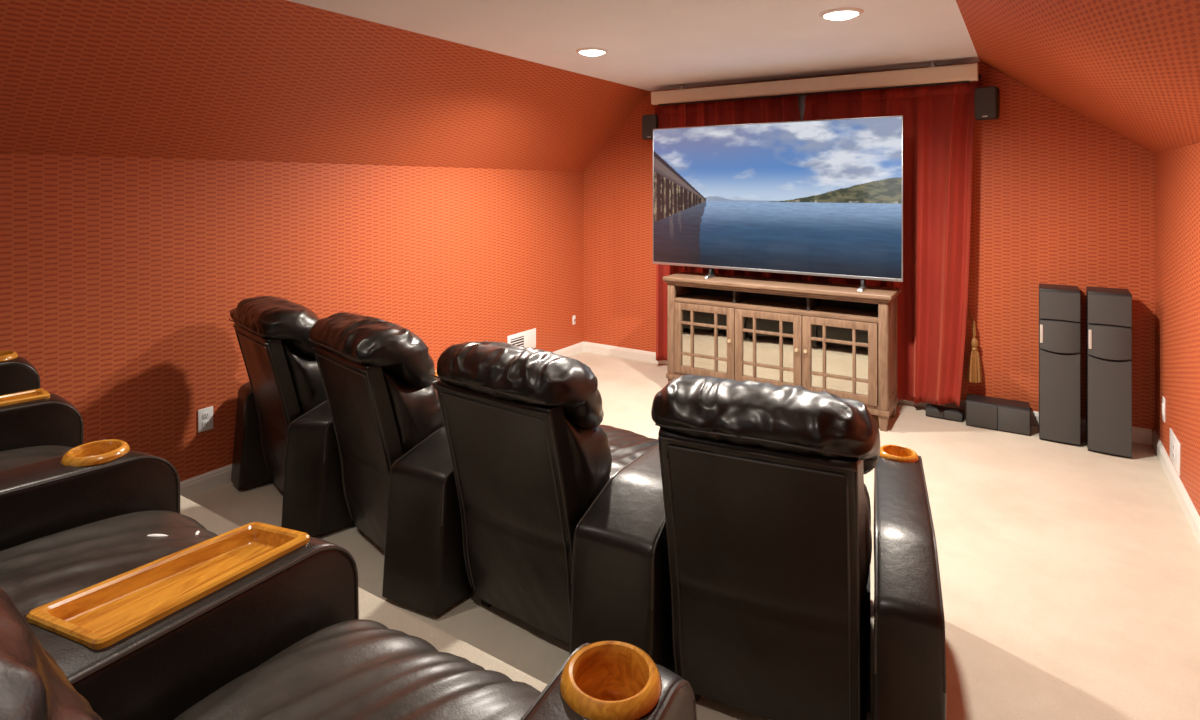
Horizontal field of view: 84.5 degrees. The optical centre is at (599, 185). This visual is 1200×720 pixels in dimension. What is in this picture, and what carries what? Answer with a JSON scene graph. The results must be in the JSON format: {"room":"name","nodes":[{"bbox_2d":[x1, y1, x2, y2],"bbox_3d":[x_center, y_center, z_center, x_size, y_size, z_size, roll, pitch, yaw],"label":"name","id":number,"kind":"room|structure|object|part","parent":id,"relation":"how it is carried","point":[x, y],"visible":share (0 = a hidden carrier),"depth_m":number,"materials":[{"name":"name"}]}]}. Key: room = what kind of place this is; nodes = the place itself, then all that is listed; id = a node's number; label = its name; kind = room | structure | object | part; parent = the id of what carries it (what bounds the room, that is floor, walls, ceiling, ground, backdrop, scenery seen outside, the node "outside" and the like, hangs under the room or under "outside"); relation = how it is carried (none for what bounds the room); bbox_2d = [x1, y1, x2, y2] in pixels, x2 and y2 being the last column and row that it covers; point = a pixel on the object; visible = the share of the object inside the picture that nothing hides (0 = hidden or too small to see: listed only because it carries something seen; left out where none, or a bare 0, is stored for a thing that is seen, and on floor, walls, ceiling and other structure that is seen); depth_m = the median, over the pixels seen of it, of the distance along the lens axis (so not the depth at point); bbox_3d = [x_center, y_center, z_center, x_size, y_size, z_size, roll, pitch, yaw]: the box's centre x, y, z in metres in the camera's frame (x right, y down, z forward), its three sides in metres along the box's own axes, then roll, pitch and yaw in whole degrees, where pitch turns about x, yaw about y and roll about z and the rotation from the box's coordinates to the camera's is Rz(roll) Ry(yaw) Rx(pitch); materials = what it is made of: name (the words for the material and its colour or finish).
{"room":"home theater","nodes":[
{"label":"home theater","id":0,"kind":"room"},
{"bbox_2d":[0,153,583,481],"bbox_3d":[-2.104,0.724,3.450,0.100,1.722,7.195,0,0,33],"label":"wall","id":1,"kind":"structure","parent":0,"point":[121,278],"depth_m":3.51,"materials":[{"name":"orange paper"}]},
{"bbox_2d":[198,406,212,432],"bbox_3d":[-2.049,1.213,3.435,0.010,0.118,0.075,0,0,33],"label":"power outlet","id":2,"kind":"object","parent":1,"relation":"attached to","point":[205,416],"visible":1,"depth_m":3.43,"materials":[{"name":"white plastic"}]},
{"bbox_2d":[203,412,209,418],"bbox_3d":[-2.046,1.192,3.433,0.004,0.028,0.034,0,0,33],"label":"socket","id":3,"kind":"object","parent":2,"relation":"attached to","point":[206,415],"depth_m":3.43,"materials":[{"name":"white plastic"}]},
{"bbox_2d":[203,420,209,426],"bbox_3d":[-2.046,1.234,3.433,0.004,0.028,0.034,0,0,33],"label":"socket","id":4,"kind":"object","parent":2,"relation":"attached to","point":[206,423],"depth_m":3.43,"materials":[{"name":"white plastic"}]},
{"bbox_2d":[180,341,583,498],"bbox_3d":[-1.211,1.539,4.719,0.016,0.092,3.893,0,0,33],"label":"baseboard","id":5,"kind":"structure","parent":1,"relation":"attached to","point":[205,482],"depth_m":3.46,"materials":[{"name":"white paint"}]},
{"bbox_2d":[507,328,535,347],"bbox_3d":[-0.656,1.317,5.577,0.013,0.170,0.370,0,0,33],"label":"air vent","id":6,"kind":"object","parent":1,"relation":"in","point":[527,339],"visible":0.55,"depth_m":5.60,"materials":[{"name":"white plastic"}]},
{"bbox_2d":[572,315,575,324],"bbox_3d":[-0.241,1.260,6.213,0.016,0.085,0.045,0,0,33],"label":"cable jack plate","id":7,"kind":"object","parent":1,"relation":"attached to","point":[574,316],"visible":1,"depth_m":6.20,"materials":[{"name":"white plastic"}]},
{"bbox_2d":[0,0,649,171],"bbox_3d":[-1.788,-0.532,3.244,0.796,0.789,7.195,0,0,33],"label":"ceiling","id":8,"kind":"structure","parent":0,"point":[234,80],"depth_m":3.35,"materials":[{"name":"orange paper"}]},
{"bbox_2d":[180,495,546,691],"bbox_3d":[-1.345,1.425,0.636,4.240,0.320,3.102,0,0,33],"label":"floor","id":9,"kind":"structure","parent":0,"point":[371,607],"depth_m":1.91,"materials":[{"name":"beige carpet"}]},
{"bbox_2d":[0,351,39,395],"bbox_3d":[-2.351,0.748,2.080,0.783,1.034,1.028,0,0,42],"label":"recliner","id":10,"kind":"object","parent":9,"relation":"on","point":[17,374],"visible":0.04,"depth_m":2.52,"materials":[{"name":"black leather"}]},
{"bbox_2d":[0,389,83,470],"bbox_3d":[-1.813,0.749,1.606,0.756,1.032,1.054,0,0,42],"label":"recliner","id":11,"kind":"object","parent":9,"relation":"on","point":[36,425],"visible":0.12,"depth_m":2.02,"materials":[{"name":"black leather"}]},
{"bbox_2d":[0,389,49,405],"bbox_3d":[-1.875,0.670,1.974,0.098,0.039,0.352,0,0,42],"label":"tray","id":12,"kind":"object","parent":11,"relation":"on","point":[36,395],"depth_m":2.05,"materials":[{"name":"brown wood"}]},
{"bbox_3d":[-1.704,0.859,1.638,0.536,0.199,0.820,0,0,42],"label":"seat","id":13,"kind":"part","parent":11,"relation":"part of","materials":[{"name":"black leather"}]},
{"bbox_3d":[-2.033,0.951,1.799,0.169,0.580,0.978,0,0,42],"label":"armrest","id":14,"kind":"part","parent":11,"relation":"part of","materials":[{"name":"black leather"}]},
{"bbox_2d":[0,439,217,613],"bbox_3d":[-1.248,0.748,1.208,0.775,1.034,1.040,0,0,35],"label":"recliner","id":15,"kind":"object","parent":9,"relation":"on","point":[93,513],"visible":0.37,"depth_m":1.49,"materials":[{"name":"black leather"}]},
{"bbox_3d":[-1.476,0.951,1.356,0.165,0.580,1.033,0,0,41],"label":"armrest","id":16,"kind":"part","parent":15,"relation":"part of","materials":[{"name":"black leather"}]},
{"bbox_3d":[-1.109,0.859,1.226,0.536,0.198,0.818,0,0,39],"label":"seat","id":17,"kind":"part","parent":15,"relation":"part of","materials":[{"name":"black leather"}]},
{"bbox_2d":[0,522,696,719],"bbox_3d":[-0.528,0.749,0.771,1.064,1.031,1.025,0,0,29],"label":"recliner","id":18,"kind":"object","parent":9,"relation":"on","point":[254,620],"visible":1,"depth_m":1.01,"materials":[{"name":"black leather"}]},
{"bbox_2d":[26,522,309,649],"bbox_3d":[-0.709,0.670,1.123,0.188,0.039,0.364,0,0,29],"label":"tray","id":19,"kind":"object","parent":18,"relation":"on","point":[119,612],"depth_m":1.09,"materials":[{"name":"brown wood"}]},
{"bbox_3d":[-0.854,0.951,0.937,0.298,0.580,1.000,0,0,31],"label":"armrest","id":20,"kind":"part","parent":18,"relation":"part of","materials":[{"name":"black leather"}]},
{"bbox_3d":[-0.423,0.860,0.822,0.536,0.199,0.817,0,0,29],"label":"seat","id":21,"kind":"part","parent":18,"relation":"part of","materials":[{"name":"black leather"}]},
{"bbox_3d":[-0.149,0.951,0.560,0.166,0.580,0.975,0,0,27],"label":"armrest","id":22,"kind":"part","parent":18,"relation":"part of","materials":[{"name":"black leather"}]},
{"bbox_2d":[287,0,979,90],"bbox_3d":[-0.370,-0.905,2.324,2.624,0.100,7.195,0,0,33],"label":"ceiling","id":23,"kind":"structure","parent":0,"point":[651,45],"depth_m":3.68,"materials":[{"name":"white paint"}]},
{"bbox_2d":[576,47,607,55],"bbox_3d":[-0.050,-0.840,4.182,0.208,0.030,0.208,0,0,33],"label":"recessed light","id":24,"kind":"object","parent":23,"relation":"in","point":[590,51],"visible":1,"depth_m":4.13,"materials":[{"name":"white glass"}]},
{"bbox_2d":[651,61,978,105],"bbox_3d":[1.482,-0.771,5.035,2.431,0.167,0.097,0,0,33],"label":"curtain valance","id":25,"kind":"object","parent":23,"relation":"hanging from","point":[965,73],"visible":1,"depth_m":4.87,"materials":[{"name":"beige wood"}]},
{"bbox_2d":[819,7,863,19],"bbox_3d":[1.192,-0.840,3.268,0.208,0.030,0.208,0,0,33],"label":"recessed light","id":26,"kind":"object","parent":23,"relation":"in","point":[845,13],"visible":1,"depth_m":3.22,"materials":[{"name":"white glass"}]},
{"bbox_2d":[188,351,1199,719],"bbox_3d":[-0.284,1.635,2.268,4.440,0.100,7.195,0,0,33],"label":"floor","id":27,"kind":"structure","parent":0,"point":[1070,574],"depth_m":2.72,"materials":[{"name":"beige carpet"}]},
{"bbox_2d":[229,296,326,490],"bbox_3d":[-1.364,1.069,3.550,1.073,1.031,0.777,0,0,-43],"label":"recliner","id":28,"kind":"object","parent":27,"relation":"on","point":[285,383],"visible":0.4,"depth_m":3.12,"materials":[{"name":"black leather"}]},
{"bbox_3d":[-1.548,1.271,3.776,0.975,0.580,0.166,0,0,-42],"label":"armrest","id":29,"kind":"part","parent":28,"relation":"part of","materials":[{"name":"black leather"}]},
{"bbox_3d":[-1.592,1.113,3.229,0.240,0.844,0.554,0,0,-43],"label":"panel","id":30,"kind":"part","parent":28,"relation":"part of","materials":[{"name":"black leather"}]},
{"bbox_3d":[-1.512,0.951,3.305,0.324,0.502,0.572,0,0,-44],"label":"backrest","id":31,"kind":"part","parent":28,"relation":"part of","materials":[{"name":"black leather"}]},
{"bbox_2d":[281,312,443,550],"bbox_3d":[-0.783,1.067,3.093,1.109,1.030,0.765,0,0,-44],"label":"recliner","id":32,"kind":"object","parent":27,"relation":"on","point":[382,401],"visible":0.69,"depth_m":2.73,"materials":[{"name":"black leather"}]},
{"bbox_3d":[-0.994,1.113,2.787,0.239,0.844,0.554,0,0,-44],"label":"panel","id":33,"kind":"part","parent":32,"relation":"part of","materials":[{"name":"black leather"}]},
{"bbox_3d":[-0.997,1.271,3.288,1.077,0.580,0.186,0,0,-44],"label":"armrest","id":34,"kind":"part","parent":32,"relation":"part of","materials":[{"name":"black leather"}]},
{"bbox_3d":[-0.916,0.951,2.864,0.325,0.500,0.572,0,0,-44],"label":"backrest","id":35,"kind":"part","parent":32,"relation":"part of","materials":[{"name":"black leather"}]},
{"bbox_2d":[382,341,658,643],"bbox_3d":[-0.184,1.068,2.669,0.885,1.034,1.081,0,0,36],"label":"recliner","id":36,"kind":"object","parent":27,"relation":"on","point":[490,505],"visible":0.73,"depth_m":2.27,"materials":[{"name":"black leather"}]},
{"bbox_3d":[-0.386,1.271,2.807,0.259,0.580,1.036,0,0,44],"label":"armrest","id":37,"kind":"part","parent":36,"relation":"part of","materials":[{"name":"black leather"}]},
{"bbox_3d":[-0.305,1.113,2.284,0.554,0.844,0.238,0,0,35],"label":"panel","id":38,"kind":"part","parent":36,"relation":"part of","materials":[{"name":"black leather"}]},
{"bbox_3d":[-0.242,0.949,2.373,0.572,0.501,0.324,0,0,35],"label":"backrest","id":39,"kind":"part","parent":36,"relation":"part of","materials":[{"name":"black leather"}]},
{"bbox_3d":[-0.013,1.179,2.694,0.536,0.197,0.814,0,0,35],"label":"seat","id":40,"kind":"part","parent":36,"relation":"part of","materials":[{"name":"black leather"}]},
{"bbox_2d":[570,375,946,719],"bbox_3d":[0.556,1.068,2.228,1.049,1.033,1.082,0,0,24],"label":"recliner","id":41,"kind":"object","parent":27,"relation":"on","point":[734,552],"visible":1,"depth_m":1.82,"materials":[{"name":"black leather"}]},
{"bbox_3d":[0.251,1.271,2.404,0.280,0.580,0.970,0,0,29],"label":"armrest","id":42,"kind":"part","parent":41,"relation":"part of","materials":[{"name":"black leather"}]},
{"bbox_3d":[0.448,1.113,1.857,0.554,0.844,0.240,0,0,24],"label":"panel","id":43,"kind":"part","parent":41,"relation":"part of","materials":[{"name":"black leather"}]},
{"bbox_3d":[0.656,1.179,2.317,0.536,0.201,0.820,0,0,24],"label":"seat","id":44,"kind":"part","parent":41,"relation":"part of","materials":[{"name":"black leather"}]},
{"bbox_3d":[0.494,0.952,1.958,0.572,0.507,0.326,0,0,24],"label":"backrest","id":45,"kind":"part","parent":41,"relation":"part of","materials":[{"name":"black leather"}]},
{"bbox_3d":[0.950,1.271,2.078,0.166,0.580,0.975,0,0,22],"label":"armrest","id":46,"kind":"part","parent":41,"relation":"part of","materials":[{"name":"black leather"}]},
{"bbox_2d":[663,271,900,431],"bbox_3d":[1.273,1.143,4.816,1.640,0.885,0.398,0,0,33],"label":"media console","id":47,"kind":"object","parent":27,"relation":"on","point":[838,339],"visible":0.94,"depth_m":4.63,"materials":[{"name":"brown wood"}]},
{"bbox_3d":[0.778,1.160,4.950,0.483,0.534,0.024,0,0,33],"label":"door","id":48,"kind":"part","parent":47,"relation":"part of","materials":[{"name":"brown wood"}]},
{"bbox_3d":[0.781,1.157,4.955,0.379,0.437,0.003,0,0,33],"label":"pane","id":49,"kind":"part","parent":47,"relation":"part of","materials":[{"name":"clear glass"}]},
{"bbox_3d":[1.191,1.157,4.688,0.379,0.437,0.003,0,0,33],"label":"pane","id":50,"kind":"part","parent":47,"relation":"part of","materials":[{"name":"clear glass"}]},
{"bbox_3d":[1.188,1.160,4.684,0.483,0.534,0.024,0,0,33],"label":"door","id":51,"kind":"part","parent":47,"relation":"part of","materials":[{"name":"brown wood"}]},
{"bbox_2d":[653,115,903,291],"bbox_3d":[1.218,0.119,4.847,1.853,1.160,0.224,0,0,33],"label":"television","id":52,"kind":"object","parent":47,"relation":"on","point":[810,197],"visible":1,"depth_m":4.74,"materials":[{"name":"black plastic"}]},
{"bbox_3d":[1.600,1.157,4.422,0.379,0.437,0.003,0,0,33],"label":"pane","id":53,"kind":"part","parent":47,"relation":"part of","materials":[{"name":"clear glass"}]},
{"bbox_3d":[1.597,1.160,4.418,0.483,0.534,0.024,0,0,33],"label":"door","id":54,"kind":"part","parent":47,"relation":"part of","materials":[{"name":"brown wood"}]},
{"bbox_3d":[1.841,1.534,4.290,0.055,0.102,0.055,0,0,33],"label":"leg","id":55,"kind":"part","parent":47,"relation":"part of","materials":[{"name":"brown wood"}]},
{"bbox_3d":[2.004,1.534,4.541,0.055,0.102,0.055,0,0,33],"label":"leg","id":56,"kind":"part","parent":47,"relation":"part of","materials":[{"name":"brown wood"}]},
{"bbox_2d":[926,404,963,421],"bbox_3d":[2.358,1.552,4.524,0.228,0.066,0.104,0,0,33],"label":"speaker","id":57,"kind":"object","parent":27,"relation":"on","point":[942,412],"visible":1,"depth_m":4.49},
{"bbox_2d":[926,409,943,417],"bbox_3d":[2.289,1.554,4.519,0.109,0.046,0.020,0,0,33],"label":"grille","id":58,"kind":"object","parent":57,"relation":"attached to","point":[938,413],"depth_m":4.51,"materials":[{"name":"grey fabric"}]},
{"bbox_2d":[944,412,961,420],"bbox_3d":[2.382,1.554,4.458,0.109,0.046,0.020,0,0,33],"label":"grille","id":59,"kind":"object","parent":57,"relation":"attached to","point":[955,416],"depth_m":4.45,"materials":[{"name":"grey fabric"}]},
{"bbox_2d":[966,394,1030,434],"bbox_3d":[2.626,1.501,4.367,0.360,0.168,0.224,0,0,31],"label":"speaker","id":60,"kind":"object","parent":27,"relation":"on","point":[1007,415],"visible":1,"depth_m":4.29},
{"bbox_2d":[966,402,996,429],"bbox_3d":[2.498,1.503,4.325,0.175,0.148,0.020,0,0,31],"label":"grille","id":61,"kind":"object","parent":60,"relation":"attached to","point":[978,414],"depth_m":4.32,"materials":[{"name":"grey fabric"}]},
{"bbox_2d":[998,407,1029,434],"bbox_3d":[2.650,1.503,4.234,0.175,0.148,0.020,0,0,31],"label":"grille","id":62,"kind":"object","parent":60,"relation":"attached to","point":[1010,419],"depth_m":4.23,"materials":[{"name":"grey fabric"}]},
{"bbox_2d":[1039,284,1080,445],"bbox_3d":[2.894,1.113,4.168,0.210,0.945,0.292,0,0,33],"label":"tower speaker","id":63,"kind":"object","parent":27,"relation":"on","point":[1059,305],"visible":1,"depth_m":4.06},
{"bbox_2d":[1040,291,1079,321],"bbox_3d":[2.828,0.741,4.066,0.204,0.177,0.024,0,0,33],"label":"grille","id":64,"kind":"object","parent":63,"relation":"attached to","point":[1055,306],"depth_m":4.06,"materials":[{"name":"grey fabric"}]},
{"bbox_2d":[1040,349,1079,444],"bbox_3d":[2.828,1.296,4.066,0.204,0.555,0.024,0,0,33],"label":"grille","id":65,"kind":"object","parent":63,"relation":"attached to","point":[1059,368],"depth_m":4.06,"materials":[{"name":"grey fabric"}]},
{"bbox_3d":[2.824,0.927,4.061,0.204,0.196,0.036,0,0,33],"label":"panel","id":66,"kind":"part","parent":63,"relation":"part of","materials":[{"name":"black plastic"}]},
{"bbox_2d":[1086,286,1131,458],"bbox_3d":[3.065,1.108,3.985,0.208,0.955,0.292,0,0,35],"label":"tower speaker","id":67,"kind":"object","parent":27,"relation":"on","point":[1108,310],"visible":1,"depth_m":3.88},
{"bbox_2d":[1088,293,1131,326],"bbox_3d":[2.995,0.732,3.885,0.202,0.179,0.024,0,0,35],"label":"grille","id":68,"kind":"object","parent":67,"relation":"attached to","point":[1104,309],"depth_m":3.88,"materials":[{"name":"grey fabric"}]},
{"bbox_2d":[1088,355,1131,456],"bbox_3d":[2.995,1.292,3.885,0.202,0.561,0.024,0,0,35],"label":"grille","id":69,"kind":"object","parent":67,"relation":"attached to","point":[1109,376],"depth_m":3.88,"materials":[{"name":"grey fabric"}]},
{"bbox_3d":[2.992,0.920,3.880,0.202,0.198,0.036,0,0,35],"label":"panel","id":70,"kind":"part","parent":67,"relation":"part of","materials":[{"name":"black plastic"}]},
{"bbox_2d":[584,62,1154,431],"bbox_3d":[1.648,0.365,5.244,4.240,2.440,0.100,0,0,33],"label":"wall","id":71,"kind":"structure","parent":0,"point":[1059,197],"depth_m":4.44,"materials":[{"name":"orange paper"}]},
{"bbox_2d":[642,114,657,139],"bbox_3d":[0.457,-0.515,5.837,0.136,0.216,0.194,0,0,19],"label":"wall speaker","id":72,"kind":"object","parent":71,"relation":"attached to","point":[649,122],"visible":0.79,"depth_m":5.75,"materials":[{"name":"black plastic"}]},
{"bbox_2d":[797,95,805,120],"bbox_3d":[1.571,-0.040,5.220,1.150,1.350,0.023,0,0,33],"label":"window","id":73,"kind":"structure","parent":71,"relation":"in","point":[801,98],"depth_m":5.20,"materials":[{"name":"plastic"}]},
{"bbox_2d":[584,342,1151,444],"bbox_3d":[1.616,1.539,5.195,4.208,0.092,0.016,0,0,33],"label":"baseboard","id":74,"kind":"structure","parent":71,"relation":"attached to","point":[1139,435],"depth_m":5.87,"materials":[{"name":"white paint"}]},
{"bbox_2d":[974,86,999,119],"bbox_3d":[2.612,-0.550,4.437,0.194,0.216,0.136,0,0,-45],"label":"wall speaker","id":75,"kind":"object","parent":71,"relation":"attached to","point":[986,99],"visible":1,"depth_m":4.37,"materials":[{"name":"black plastic"}]},
{"bbox_3d":[1.546,-0.750,5.198,2.510,0.024,0.085,0,0,33],"label":"curtain rod","id":76,"kind":"object","parent":71,"relation":"attached to","visible":0},
{"bbox_2d":[655,96,800,360],"bbox_3d":[1.025,0.400,5.474,1.268,2.260,0.084,0,0,33],"label":"curtain","id":77,"kind":"object","parent":76,"relation":"hanging from","point":[774,109],"visible":0.15,"depth_m":5.53,"materials":[{"name":"red fabric"}]},
{"bbox_2d":[802,81,977,405],"bbox_3d":[2.040,0.405,4.761,1.184,2.270,0.213,0,0,37],"label":"curtain","id":78,"kind":"object","parent":76,"relation":"hanging from","point":[939,120],"visible":0.48,"depth_m":4.63,"materials":[{"name":"red fabric"}]},
{"bbox_2d":[967,309,981,382],"bbox_3d":[2.556,1.091,4.512,0.087,0.489,0.089,0,0,33],"label":"tassel","id":79,"kind":"object","parent":78,"relation":"hanging from","point":[974,365],"visible":1,"depth_m":4.49,"materials":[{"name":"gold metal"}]},
{"bbox_3d":[2.549,0.949,4.534,0.021,0.204,0.068,0,0,-10],"label":"cord","id":80,"kind":"part","parent":79,"relation":"part of","materials":[{"name":"gold metal"}]},
{"bbox_2d":[956,0,1199,153],"bbox_3d":[1.128,-0.567,1.351,0.988,0.740,7.195,0,0,33],"label":"ceiling","id":81,"kind":"structure","parent":0,"point":[1131,68],"depth_m":2.65,"materials":[{"name":"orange paper"}]},
{"bbox_2d":[1155,142,1199,515],"bbox_3d":[1.536,0.694,1.087,0.100,1.782,7.195,0,0,33],"label":"wall","id":82,"kind":"structure","parent":0,"point":[1177,171],"depth_m":3.39,"materials":[{"name":"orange paint"}]},
{"bbox_2d":[1162,396,1165,421],"bbox_3d":[3.206,1.270,3.761,0.011,0.135,0.060,0,0,33],"label":"power outlet","id":83,"kind":"object","parent":82,"relation":"attached to","point":[1163,398],"visible":1,"depth_m":3.75,"materials":[{"name":"white plastic"}]},
{"bbox_2d":[1170,428,1180,475],"bbox_3d":[2.990,1.380,3.428,0.010,0.171,0.280,0,0,33],"label":"power outlet","id":84,"kind":"object","parent":82,"relation":"attached to","point":[1175,446],"visible":1,"depth_m":3.43,"materials":[{"name":"white plastic"}]},
{"bbox_2d":[1152,430,1199,544],"bbox_3d":[2.332,1.539,2.419,0.016,0.092,3.893,0,0,33],"label":"baseboard","id":85,"kind":"structure","parent":82,"relation":"attached to","point":[1186,503],"depth_m":3.35,"materials":[{"name":"white paint"}]}
]}

